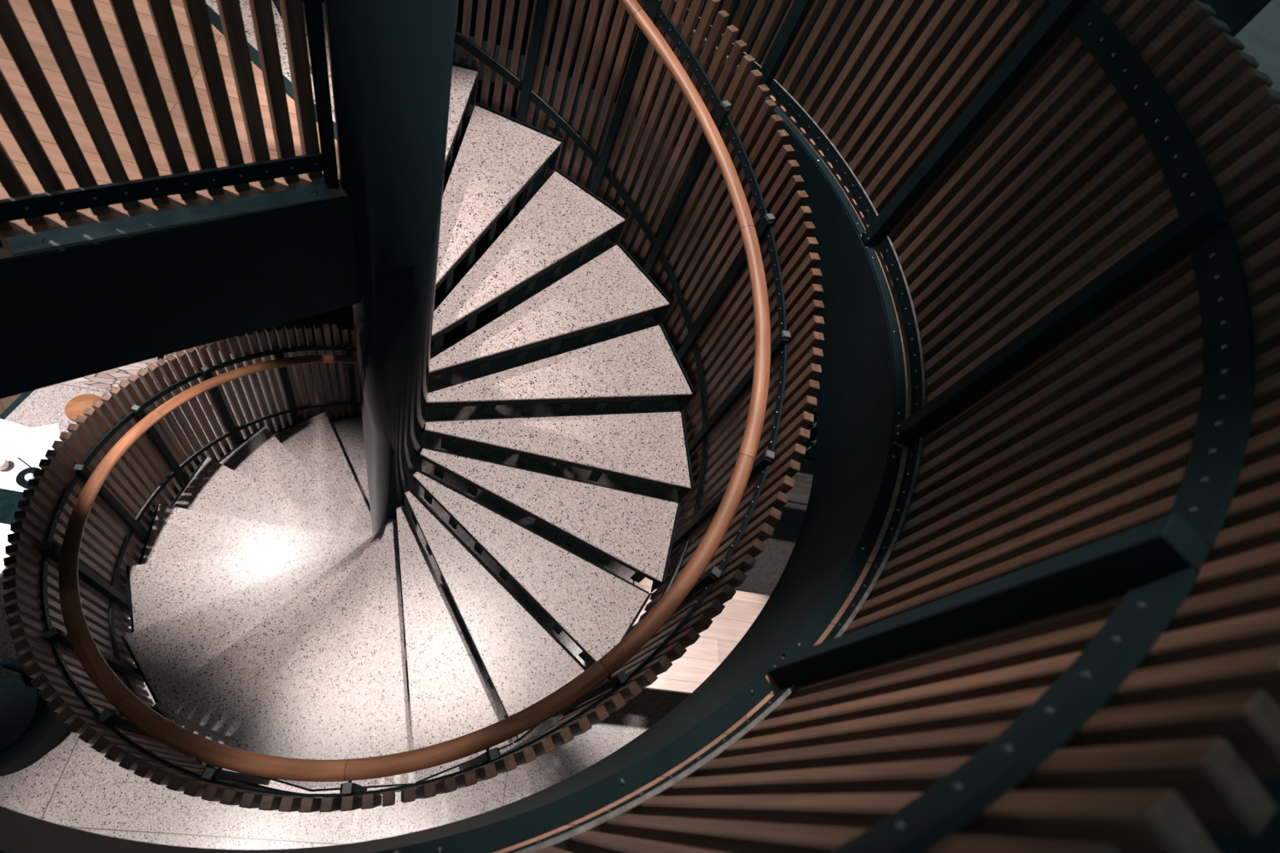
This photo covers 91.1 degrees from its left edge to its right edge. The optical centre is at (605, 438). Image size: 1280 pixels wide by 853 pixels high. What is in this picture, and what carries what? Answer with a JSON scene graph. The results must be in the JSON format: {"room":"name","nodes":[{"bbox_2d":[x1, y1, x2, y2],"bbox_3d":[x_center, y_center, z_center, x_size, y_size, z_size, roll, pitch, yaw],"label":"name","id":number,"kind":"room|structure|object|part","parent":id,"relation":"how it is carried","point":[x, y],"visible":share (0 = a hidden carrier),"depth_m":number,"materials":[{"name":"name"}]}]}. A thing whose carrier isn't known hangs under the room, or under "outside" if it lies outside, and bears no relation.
{"room":"spiral staircase","nodes":[
{"label":"spiral staircase","id":0,"kind":"room"},
{"bbox_2d":[0,393,22,414],"bbox_3d":[-7.826,-2.745,5.737,7.000,0.004,15.000,22,57,-5],"label":"boards","id":1,"kind":"object","parent":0,"point":[5,403],"depth_m":5.26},
{"bbox_2d":[203,79,522,356],"bbox_3d":[-2.760,-3.043,7.595,4.210,0.005,5.280,3,60,-17],"label":"floor","id":2,"kind":"structure","parent":0,"point":[340,317],"depth_m":7.08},
{"bbox_2d":[0,31,816,849],"bbox_3d":[-1.851,1.289,5.523,28.000,0.204,28.000,3,60,-17],"label":"floor","id":3,"kind":"structure","parent":0,"point":[74,786],"depth_m":5.19,"materials":[{"name":"stone"}]},
{"bbox_2d":[0,389,34,419],"bbox_3d":[-4.578,-1.412,6.050,0.050,0.006,15.000,22,57,-5],"label":"trim","id":4,"kind":"structure","parent":3,"relation":"on","point":[16,403],"depth_m":5.27,"materials":[{"name":"black paint"}]},
{"bbox_2d":[0,418,61,578],"bbox_3d":[-4.785,0.630,4.363,1.700,0.740,1.600,18,57,-8],"label":"table","id":5,"kind":"object","parent":3,"relation":"on","point":[11,440],"visible":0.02,"depth_m":4.40,"materials":[{"name":"laminate"}]},
{"bbox_2d":[0,455,9,471],"bbox_3d":[-4.184,0.171,4.332,0.095,0.085,0.086,36,57,4],"label":"cup","id":6,"kind":"object","parent":5,"relation":"on","point":[4,465],"visible":1,"depth_m":4.32,"materials":[{"name":"ceramic"}]},
{"bbox_2d":[0,488,25,524],"bbox_3d":[-4.008,0.470,4.259,0.320,0.018,0.230,13,58,-11],"label":"folder","id":7,"kind":"object","parent":5,"relation":"on","point":[9,499],"visible":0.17,"depth_m":4.25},
{"bbox_2d":[17,457,31,467],"bbox_3d":[-4.085,0.169,4.411,0.137,0.009,0.009,35,57,4],"label":"pen","id":8,"kind":"object","parent":5,"relation":"on","point":[22,461],"visible":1,"depth_m":4.41,"materials":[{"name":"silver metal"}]},
{"bbox_2d":[15,467,40,487],"bbox_3d":[-3.997,0.275,4.365,0.156,0.034,0.156,3,60,-17],"label":"bowl","id":9,"kind":"object","parent":5,"relation":"on","point":[20,479],"visible":0.56,"depth_m":4.35,"materials":[{"name":"black ceramic"}]},
{"bbox_2d":[24,473,35,481],"bbox_3d":[-3.993,0.268,4.352,0.062,0.049,0.062,3,60,-17],"label":"ball","id":10,"kind":"object","parent":9,"relation":"in","point":[29,476],"visible":0.75,"depth_m":4.34,"materials":[{"name":"paper"}]},
{"bbox_2d":[21,423,60,465],"bbox_3d":[-4.047,0.037,4.505,0.210,0.001,0.296,-16,67,-26],"label":"paper sheet","id":11,"kind":"object","parent":5,"relation":"on","point":[37,441],"visible":0.79,"depth_m":4.51,"materials":[{"name":"white paper"}]},
{"bbox_2d":[0,657,69,776],"bbox_3d":[-3.813,1.832,4.015,0.664,0.705,0.600,-33,76,-31],"label":"tub chair","id":12,"kind":"object","parent":3,"relation":"on","point":[30,730],"visible":0.75,"depth_m":3.92,"materials":[{"name":"black fabric"}]},
{"bbox_3d":[-3.820,1.784,3.980,0.536,0.126,0.536,-33,76,-31],"label":"seat","id":13,"kind":"part","parent":12,"relation":"part of","materials":[{"name":"black fabric"}]},
{"bbox_2d":[64,394,102,422],"bbox_3d":[-4.194,-0.139,5.166,0.260,0.468,0.260,-19,69,-27],"label":"wooden stool","id":14,"kind":"object","parent":3,"relation":"on","point":[76,406],"visible":0.32,"depth_m":4.97,"materials":[{"name":"orange wood"}]},
{"bbox_2d":[328,414,370,512],"bbox_3d":[-2.217,0.439,5.659,0.491,0.202,1.472,-4,63,-20],"label":"stair tread","id":15,"kind":"structure","parent":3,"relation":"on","point":[348,431],"depth_m":5.74,"materials":[{"name":"stone"}]},
{"bbox_3d":[-2.367,-0.169,5.959,0.495,0.202,0.008,-12,66,-24],"label":"plate","id":16,"kind":"part","parent":15,"relation":"part of","materials":[{"name":"black paint"}]},
{"bbox_2d":[324,0,457,608],"bbox_3d":[-0.825,-0.485,2.445,0.478,7.200,0.478,3,60,-17],"label":"column","id":17,"kind":"structure","parent":3,"relation":"on","point":[391,61],"depth_m":1.81,"materials":[{"name":"black metal"}]},
{"bbox_2d":[126,541,362,633],"bbox_3d":[-2.313,1.019,4.187,1.466,0.202,0.489,-3,62,-20],"label":"stair tread","id":18,"kind":"structure","parent":17,"relation":"attached to","point":[160,591],"depth_m":4.04,"materials":[{"name":"stone"}]},
{"bbox_3d":[-2.961,1.059,3.949,0.008,0.202,0.494,-12,66,-24],"label":"plate","id":19,"kind":"part","parent":18,"relation":"part of","materials":[{"name":"black paint"}]},
{"bbox_2d":[121,539,367,703],"bbox_3d":[-2.096,1.151,3.962,1.466,0.202,0.489,-21,70,-28],"label":"stair tread","id":20,"kind":"structure","parent":17,"relation":"attached to","point":[168,652],"depth_m":3.75,"materials":[{"name":"stone"}]},
{"bbox_3d":[-2.667,1.375,3.643,0.008,0.202,0.494,-31,74,-30],"label":"plate","id":21,"kind":"part","parent":20,"relation":"part of","materials":[{"name":"black paint"}]},
{"bbox_2d":[138,503,362,564],"bbox_3d":[-2.458,0.862,4.451,1.472,0.202,0.491,13,58,-11],"label":"stair tread","id":22,"kind":"structure","parent":17,"relation":"attached to","point":[175,533],"depth_m":4.37,"materials":[{"name":"stone"}]},
{"bbox_3d":[-3.122,0.712,4.316,0.008,0.202,0.495,5,60,-16],"label":"plate","id":23,"kind":"part","parent":22,"relation":"part of","materials":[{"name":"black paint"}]},
{"bbox_2d":[150,533,376,745],"bbox_3d":[-1.820,1.236,3.784,0.489,0.202,1.466,43,57,9],"label":"stair tread","id":24,"kind":"structure","parent":17,"relation":"attached to","point":[213,703],"depth_m":3.55,"materials":[{"name":"stone"}]},
{"bbox_3d":[-2.258,1.623,3.415,0.494,0.202,0.008,36,57,4],"label":"plate","id":25,"kind":"part","parent":24,"relation":"part of","materials":[{"name":"black paint"}]},
{"bbox_2d":[169,455,366,541],"bbox_3d":[-2.516,0.701,4.745,1.472,0.202,0.491,28,56,-1],"label":"stair tread","id":26,"kind":"structure","parent":17,"relation":"attached to","point":[213,487],"depth_m":4.73,"materials":[{"name":"stone"}]},
{"bbox_3d":[-3.129,0.377,4.728,0.008,0.202,0.495,20,57,-6],"label":"plate","id":27,"kind":"part","parent":26,"relation":"part of","materials":[{"name":"black paint"}]},
{"bbox_2d":[205,0,335,122],"bbox_3d":[-1.355,-1.299,2.305,0.489,0.202,1.466,-21,70,-27],"label":"stair tread","id":28,"kind":"structure","parent":17,"relation":"attached to","point":[245,7],"depth_m":2.35,"materials":[{"name":"stone"}]},
{"bbox_2d":[217,424,371,539],"bbox_3d":[-2.489,0.563,5.054,1.472,0.202,0.491,43,57,8],"label":"stair tread","id":29,"kind":"structure","parent":17,"relation":"attached to","point":[260,457],"depth_m":5.05,"materials":[{"name":"stone"}]},
{"bbox_3d":[-2.991,0.096,5.157,0.008,0.202,0.495,35,57,4],"label":"plate","id":30,"kind":"part","parent":29,"relation":"part of","materials":[{"name":"black paint"}]},
{"bbox_2d":[272,0,334,116],"bbox_3d":[-1.187,-1.327,2.598,0.489,0.202,1.466,-3,62,-20],"label":"stair tread","id":31,"kind":"structure","parent":17,"relation":"attached to","point":[276,2],"depth_m":2.71,"materials":[{"name":"stone"}]},
{"bbox_2d":[227,527,384,791],"bbox_3d":[-1.507,1.256,3.656,0.489,0.202,1.466,28,56,-1],"label":"stair tread","id":32,"kind":"structure","parent":17,"relation":"attached to","point":[290,719],"depth_m":3.44,"materials":[{"name":"stone"}]},
{"bbox_3d":[-1.769,1.768,3.273,0.494,0.202,0.008,21,57,-6],"label":"plate","id":33,"kind":"part","parent":32,"relation":"part of","materials":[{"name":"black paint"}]},
{"bbox_2d":[272,410,372,536],"bbox_3d":[-2.384,0.470,5.364,0.491,0.202,1.472,-22,70,-28],"label":"stair tread","id":34,"kind":"structure","parent":17,"relation":"attached to","point":[312,441],"depth_m":5.40,"materials":[{"name":"stone"}]},
{"bbox_3d":[-2.727,-0.095,5.576,0.495,0.202,0.008,-31,75,-30],"label":"plate","id":35,"kind":"part","parent":34,"relation":"part of","materials":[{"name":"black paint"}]},
{"bbox_2d":[308,518,413,791],"bbox_3d":[-1.182,1.202,3.574,0.489,0.202,1.466,13,58,-11],"label":"stair tread","id":36,"kind":"structure","parent":17,"relation":"attached to","point":[369,718],"depth_m":3.37,"materials":[{"name":"stone"}]},
{"bbox_3d":[-1.244,1.789,3.215,0.494,0.202,0.008,5,60,-16],"label":"plate","id":37,"kind":"part","parent":36,"relation":"part of","materials":[{"name":"black paint"}]},
{"bbox_2d":[395,506,512,783],"bbox_3d":[-0.873,1.069,3.533,0.489,0.202,1.466,-3,62,-20],"label":"stair tread","id":38,"kind":"structure","parent":17,"relation":"attached to","point":[450,697],"depth_m":3.35,"materials":[{"name":"stone"}]},
{"bbox_2d":[395,509,415,775],"bbox_3d":[-0.859,1.034,3.485,0.486,0.035,1.452,-3,62,-20],"label":"steel tray","id":39,"kind":"object","parent":38,"relation":"on","point":[406,531],"depth_m":3.48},
{"bbox_3d":[-0.727,1.675,3.232,0.494,0.202,0.008,-12,66,-24],"label":"plate","id":40,"kind":"part","parent":38,"relation":"part of","materials":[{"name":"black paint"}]},
{"bbox_2d":[444,61,477,167],"bbox_3d":[-0.979,-1.282,2.862,0.489,0.202,1.466,13,58,-11],"label":"stair tread","id":41,"kind":"structure","parent":17,"relation":"attached to","point":[463,77],"depth_m":3.09,"materials":[{"name":"stone"}]},
{"bbox_3d":[-0.768,-1.219,2.927,0.012,0.137,1.433,13,58,-11],"label":"riser frame","id":42,"kind":"part","parent":41,"relation":"part of","materials":[{"name":"black paint"}]},
{"bbox_3d":[-0.914,-1.868,3.222,0.494,0.202,0.008,5,60,-16],"label":"plate","id":43,"kind":"part","parent":41,"relation":"part of","materials":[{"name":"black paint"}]},
{"bbox_2d":[404,489,587,743],"bbox_3d":[-0.604,0.863,3.520,0.489,0.202,1.466,-21,70,-27],"label":"stair tread","id":44,"kind":"structure","parent":17,"relation":"attached to","point":[523,661],"depth_m":3.36,"materials":[{"name":"stone"}]},
{"bbox_3d":[-0.799,0.950,3.436,0.012,0.137,1.433,-21,70,-27],"label":"riser frame","id":45,"kind":"part","parent":44,"relation":"part of","materials":[{"name":"black paint"}]},
{"bbox_2d":[404,494,517,738],"bbox_3d":[-0.591,0.829,3.471,0.486,0.035,1.452,-21,70,-27],"label":"steel tray","id":46,"kind":"object","parent":44,"relation":"on","point":[487,608],"depth_m":3.39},
{"bbox_3d":[-0.265,1.427,3.308,0.494,0.202,0.008,-31,74,-30],"label":"plate","id":47,"kind":"part","parent":44,"relation":"part of","materials":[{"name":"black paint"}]},
{"bbox_2d":[435,101,562,293],"bbox_3d":[-0.756,-1.158,3.086,0.489,0.202,1.466,28,56,-1],"label":"stair tread","id":48,"kind":"structure","parent":17,"relation":"attached to","point":[500,155],"depth_m":3.14,"materials":[{"name":"stone"}]},
{"bbox_3d":[-0.562,-1.038,3.113,0.012,0.136,1.433,28,56,-1],"label":"riser frame","id":49,"kind":"part","parent":48,"relation":"part of","materials":[{"name":"black paint"}]},
{"bbox_3d":[-0.491,-1.669,3.469,0.494,0.202,0.008,21,57,-6],"label":"plate","id":50,"kind":"part","parent":48,"relation":"part of","materials":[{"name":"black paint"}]},
{"bbox_2d":[431,168,627,354],"bbox_3d":[-0.545,-0.960,3.263,0.489,0.202,1.466,43,57,9],"label":"stair tread","id":51,"kind":"structure","parent":17,"relation":"attached to","point":[564,218],"depth_m":3.25,"materials":[{"name":"stone"}]},
{"bbox_3d":[-0.388,-0.793,3.250,0.012,0.137,1.433,43,57,9],"label":"riser frame","id":52,"kind":"part","parent":51,"relation":"part of","materials":[{"name":"black paint"}]},
{"bbox_2d":[431,221,624,340],"bbox_3d":[-0.532,-0.984,3.209,0.486,0.035,1.452,43,57,9],"label":"steel tray","id":53,"kind":"object","parent":51,"relation":"on","point":[525,251],"depth_m":3.16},
{"bbox_3d":[-0.105,-1.345,3.632,0.494,0.202,0.008,36,57,4],"label":"plate","id":54,"kind":"part","parent":51,"relation":"part of","materials":[{"name":"black paint"}]},
{"bbox_2d":[413,469,651,663],"bbox_3d":[-0.396,0.595,3.522,1.466,0.202,0.489,43,57,9],"label":"stair tread","id":55,"kind":"structure","parent":17,"relation":"attached to","point":[595,607],"depth_m":3.38,"materials":[{"name":"stone"}]},
{"bbox_3d":[-0.548,0.735,3.422,1.433,0.136,0.012,43,57,9],"label":"riser frame","id":56,"kind":"part","parent":55,"relation":"part of","materials":[{"name":"black paint"}]},
{"bbox_3d":[0.102,1.063,3.419,0.008,0.202,0.494,36,57,4],"label":"plate","id":57,"kind":"part","parent":55,"relation":"part of","materials":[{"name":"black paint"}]},
{"bbox_2d":[419,447,680,592],"bbox_3d":[-0.266,0.282,3.525,1.466,0.202,0.489,28,56,-1],"label":"stair tread","id":58,"kind":"structure","parent":17,"relation":"attached to","point":[636,532],"depth_m":3.39,"materials":[{"name":"stone"}]},
{"bbox_3d":[0.344,0.608,3.541,0.008,0.202,0.494,21,57,-6],"label":"plate","id":59,"kind":"part","parent":58,"relation":"part of","materials":[{"name":"black paint"}]},
{"bbox_2d":[428,242,672,387],"bbox_3d":[-0.372,-0.698,3.391,1.466,0.202,0.489,-21,70,-27],"label":"stair tread","id":60,"kind":"structure","parent":17,"relation":"attached to","point":[611,288],"depth_m":3.35,"materials":[{"name":"stone"}]},
{"bbox_3d":[-0.268,-0.499,3.342,1.433,0.136,0.012,-21,70,-27],"label":"riser frame","id":61,"kind":"part","parent":60,"relation":"part of","materials":[{"name":"black paint"}]},
{"bbox_2d":[428,304,669,377],"bbox_3d":[-0.361,-0.723,3.337,1.452,0.035,0.486,-21,70,-27],"label":"steel tray","id":62,"kind":"object","parent":60,"relation":"on","point":[525,327],"depth_m":3.21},
{"bbox_3d":[0.200,-0.919,3.709,0.008,0.202,0.494,-31,74,-30],"label":"plate","id":63,"kind":"part","parent":60,"relation":"part of","materials":[{"name":"black paint"}]},
{"bbox_2d":[424,410,693,501],"bbox_3d":[-0.220,-0.054,3.513,1.466,0.202,0.489,13,58,-11],"label":"stair tread","id":64,"kind":"structure","parent":17,"relation":"attached to","point":[650,448],"depth_m":3.42,"materials":[{"name":"stone"}]},
{"bbox_3d":[-0.247,0.152,3.416,1.433,0.136,0.012,13,58,-11],"label":"riser frame","id":65,"kind":"part","parent":64,"relation":"part of","materials":[{"name":"black paint"}]},
{"bbox_2d":[424,426,689,491],"bbox_3d":[-0.210,-0.083,3.461,1.452,0.035,0.486,13,58,-11],"label":"steel tray","id":66,"kind":"object","parent":64,"relation":"on","point":[654,455],"depth_m":3.40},
{"bbox_3d":[0.441,0.098,3.646,0.008,0.202,0.494,5,60,-16],"label":"plate","id":67,"kind":"part","parent":64,"relation":"part of","materials":[{"name":"black paint"}]},
{"bbox_2d":[426,323,695,418],"bbox_3d":[-0.258,-0.389,3.472,1.466,0.202,0.489,-3,62,-20],"label":"stair tread","id":68,"kind":"structure","parent":17,"relation":"attached to","point":[644,364],"depth_m":3.41,"materials":[{"name":"stone"}]},
{"bbox_3d":[-0.217,-0.176,3.394,1.433,0.137,0.012,-3,62,-20],"label":"riser frame","id":69,"kind":"part","parent":68,"relation":"part of","materials":[{"name":"black paint"}]},
{"bbox_2d":[426,395,691,407],"bbox_3d":[-0.248,-0.416,3.419,1.452,0.035,0.486,-3,62,-20],"label":"steel tray","id":70,"kind":"object","parent":68,"relation":"on","point":[432,400],"depth_m":3.22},
{"bbox_3d":[0.390,-0.425,3.709,0.008,0.202,0.494,-12,66,-24],"label":"plate","id":71,"kind":"part","parent":68,"relation":"part of","materials":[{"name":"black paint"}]},
{"bbox_2d":[2,0,824,813],"bbox_3d":[-1.096,-0.017,3.257,3.355,5.289,3.355,3,60,-17],"label":"balustrade","id":72,"kind":"object","parent":3,"relation":"on","point":[742,322],"visible":0.95,"depth_m":2.97,"materials":[{"name":"brown wood"}]},
{"bbox_3d":[-2.823,0.792,3.478,0.030,1.175,0.048,-12,66,-24],"label":"post","id":73,"kind":"part","parent":72,"relation":"part of","materials":[{"name":"black metal"}]},
{"bbox_3d":[-2.527,1.114,3.171,0.030,1.175,0.048,-31,74,-30],"label":"post","id":74,"kind":"part","parent":72,"relation":"part of","materials":[{"name":"black metal"}]},
{"bbox_3d":[-2.979,0.441,3.849,0.030,1.175,0.048,5,60,-16],"label":"post","id":75,"kind":"part","parent":72,"relation":"part of","materials":[{"name":"black paint"}]},
{"bbox_3d":[-2.115,1.366,2.943,0.048,1.175,0.030,36,57,4],"label":"post","id":76,"kind":"part","parent":72,"relation":"part of","materials":[{"name":"black metal"}]},
{"bbox_3d":[-2.985,0.102,4.262,0.030,1.175,0.048,21,57,-6],"label":"post","id":77,"kind":"part","parent":72,"relation":"part of","materials":[{"name":"black metal"}]},
{"bbox_3d":[-2.844,-0.182,4.692,0.030,1.175,0.048,36,57,4],"label":"post","id":78,"kind":"part","parent":72,"relation":"part of","materials":[{"name":"black metal"}]},
{"bbox_3d":[-1.622,1.516,2.801,0.048,1.175,0.030,21,57,-6],"label":"post","id":79,"kind":"part","parent":72,"relation":"part of","materials":[{"name":"black metal"}]},
{"bbox_3d":[-2.577,-0.375,5.113,0.048,1.175,0.030,-31,75,-30],"label":"post","id":80,"kind":"part","parent":72,"relation":"part of","materials":[{"name":"black metal"}]},
{"bbox_3d":[-2.213,-0.449,5.497,0.048,1.175,0.030,-12,66,-24],"label":"post","id":81,"kind":"part","parent":72,"relation":"part of","materials":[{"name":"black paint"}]},
{"bbox_3d":[-1.091,1.539,2.744,0.048,1.175,0.030,5,60,-16],"label":"post","id":82,"kind":"part","parent":72,"relation":"part of","materials":[{"name":"black metal"}]},
{"bbox_3d":[-0.570,1.425,2.764,0.048,1.175,0.030,-12,66,-24],"label":"post","id":83,"kind":"part","parent":72,"relation":"part of","materials":[{"name":"black metal"}]},
{"bbox_3d":[-0.332,-1.944,3.024,0.048,1.175,0.030,21,57,-6],"label":"post","id":84,"kind":"part","parent":72,"relation":"part of","materials":[{"name":"black metal"}]},
{"bbox_3d":[-0.103,1.177,2.842,0.048,1.175,0.030,-31,74,-30],"label":"post","id":85,"kind":"part","parent":72,"relation":"part of","materials":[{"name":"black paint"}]},
{"bbox_3d":[0.058,-1.617,3.186,0.048,1.175,0.030,36,57,4],"label":"post","id":86,"kind":"part","parent":72,"relation":"part of","materials":[{"name":"black metal"}]},
{"bbox_3d":[0.268,0.810,2.957,0.030,1.175,0.048,36,57,4],"label":"post","id":87,"kind":"part","parent":72,"relation":"part of","materials":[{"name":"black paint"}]},
{"bbox_3d":[0.367,-1.188,3.261,0.030,1.175,0.048,-31,74,-30],"label":"post","id":88,"kind":"part","parent":72,"relation":"part of","materials":[{"name":"black metal"}]},
{"bbox_3d":[0.512,0.352,3.082,0.030,1.175,0.048,21,57,-6],"label":"post","id":89,"kind":"part","parent":72,"relation":"part of","materials":[{"name":"black paint"}]},
{"bbox_3d":[0.559,-0.689,3.258,0.030,1.175,0.048,-12,66,-24],"label":"post","id":90,"kind":"part","parent":72,"relation":"part of","materials":[{"name":"black metal"}]},
{"bbox_3d":[0.611,-0.162,3.191,0.030,1.175,0.048,5,60,-16],"label":"post","id":91,"kind":"part","parent":72,"relation":"part of","materials":[{"name":"black metal"}]},
{"bbox_2d":[632,577,770,693],"bbox_3d":[0.838,1.851,5.533,1.500,0.740,0.890,11,58,-12],"label":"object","id":92,"kind":"structure","parent":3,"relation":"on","point":[686,673],"depth_m":5.20,"materials":[{"name":"beige wood"}]},
{"bbox_2d":[785,472,813,506],"bbox_3d":[2.042,0.700,6.597,1.200,0.740,0.340,11,58,-12],"label":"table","id":93,"kind":"object","parent":3,"relation":"on","point":[800,494],"visible":0.02,"depth_m":6.23,"materials":[{"name":"brown wood"}]},
{"bbox_2d":[801,411,816,460],"bbox_3d":[2.221,0.153,6.972,1.100,0.740,0.600,11,58,-12],"label":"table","id":94,"kind":"object","parent":3,"relation":"on","point":[811,456],"visible":0.02,"depth_m":6.54,"materials":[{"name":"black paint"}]},
{"bbox_2d":[805,442,816,453],"bbox_3d":[2.117,0.093,6.461,0.072,0.110,0.072,3,60,-17],"label":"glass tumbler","id":95,"kind":"object","parent":94,"relation":"on","point":[811,446],"visible":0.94,"depth_m":6.45,"materials":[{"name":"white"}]},
{"bbox_2d":[807,424,815,434],"bbox_3d":[2.145,-0.088,6.574,0.072,0.110,0.072,3,60,-17],"label":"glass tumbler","id":96,"kind":"object","parent":94,"relation":"on","point":[811,428],"visible":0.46,"depth_m":6.55,"materials":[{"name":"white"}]},
{"bbox_2d":[809,436,816,444],"bbox_3d":[2.186,0.027,6.521,0.072,0.110,0.072,3,60,-17],"label":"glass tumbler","id":97,"kind":"object","parent":94,"relation":"on","point":[814,440],"visible":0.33,"depth_m":6.49,"materials":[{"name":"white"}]},
{"bbox_2d":[810,418,816,427],"bbox_3d":[2.232,-0.162,6.646,0.072,0.110,0.072,3,60,-17],"label":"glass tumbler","id":98,"kind":"object","parent":94,"relation":"on","point":[814,423],"visible":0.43,"depth_m":6.63,"materials":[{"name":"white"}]},
{"bbox_2d":[0,0,911,852],"bbox_3d":[-0.714,-0.677,2.111,28.000,0.464,27.998,3,60,-17],"label":"floor","id":99,"kind":"structure","parent":0,"point":[24,13],"depth_m":1.76,"materials":[{"name":"brown wood"}]},
{"bbox_2d":[0,0,338,255],"bbox_3d":[-1.300,-0.706,1.035,1.621,1.026,0.114,-25,71,-29],"label":"balustrade","id":100,"kind":"object","parent":99,"relation":"on","point":[22,204],"visible":1,"depth_m":1.47,"materials":[{"name":"brown wood"}]},
{"bbox_3d":[-0.673,-0.969,1.451,0.030,0.933,0.036,-25,71,-29],"label":"post","id":101,"kind":"part","parent":100,"relation":"part of","materials":[{"name":"black metal"}]},
{"bbox_2d":[0,195,359,399],"bbox_3d":[-1.448,-0.307,1.655,1.606,0.469,0.010,-25,71,-29],"label":"beam","id":102,"kind":"structure","parent":99,"relation":"attached to","point":[72,312],"depth_m":1.76,"materials":[{"name":"black metal"}]},
{"bbox_2d":[206,4,337,139],"bbox_3d":[-1.399,-1.316,2.249,1.586,0.467,0.044,43,57,9],"label":"trim","id":103,"kind":"structure","parent":99,"relation":"attached to","point":[215,20],"depth_m":2.01,"materials":[{"name":"black paint"}]},
{"bbox_2d":[0,0,895,852],"bbox_3d":[-0.609,-0.671,2.144,3.282,0.468,3.502,3,60,-17],"label":"beam","id":104,"kind":"structure","parent":99,"relation":"attached to","point":[855,397],"depth_m":2.09,"materials":[{"name":"black paint"}]},
{"bbox_2d":[394,0,1279,852],"bbox_3d":[-0.258,-0.975,1.521,3.186,1.054,3.701,15,58,-10],"label":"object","id":105,"kind":"object","parent":99,"relation":"on","point":[1061,634],"visible":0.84,"depth_m":1.22,"materials":[{"name":"brown wood"}]},
{"bbox_3d":[0.813,-1.776,2.414,0.054,0.918,0.054,-30,74,-30],"label":"post","id":106,"kind":"part","parent":105,"relation":"part of","materials":[{"name":"black paint"}]},
{"bbox_3d":[1.163,-0.999,2.083,0.054,0.918,0.054,0,61,-18],"label":"post","id":107,"kind":"part","parent":105,"relation":"part of","materials":[{"name":"black metal"}]},
{"bbox_3d":[0.546,0.339,1.107,0.054,0.918,0.054,-30,74,-30],"label":"post","id":108,"kind":"part","parent":105,"relation":"part of","materials":[{"name":"black metal"}]},
{"bbox_3d":[1.066,-0.225,1.605,0.054,0.918,0.054,26,56,-2],"label":"post","id":109,"kind":"part","parent":105,"relation":"part of","materials":[{"name":"black metal"}]},
{"bbox_2d":[687,0,1279,852],"bbox_3d":[1.446,-0.175,2.259,23.380,0.004,27.799,16,57,-9],"label":"wall","id":110,"kind":"structure","parent":0,"point":[1236,14],"depth_m":3.09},
{"bbox_2d":[1233,0,1279,92],"bbox_3d":[6.358,-2.627,5.097,5.000,0.346,2.600,-36,77,-31],"label":"stone bench","id":111,"kind":"object","parent":110,"relation":"on","point":[1260,37],"visible":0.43,"depth_m":4.40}
]}

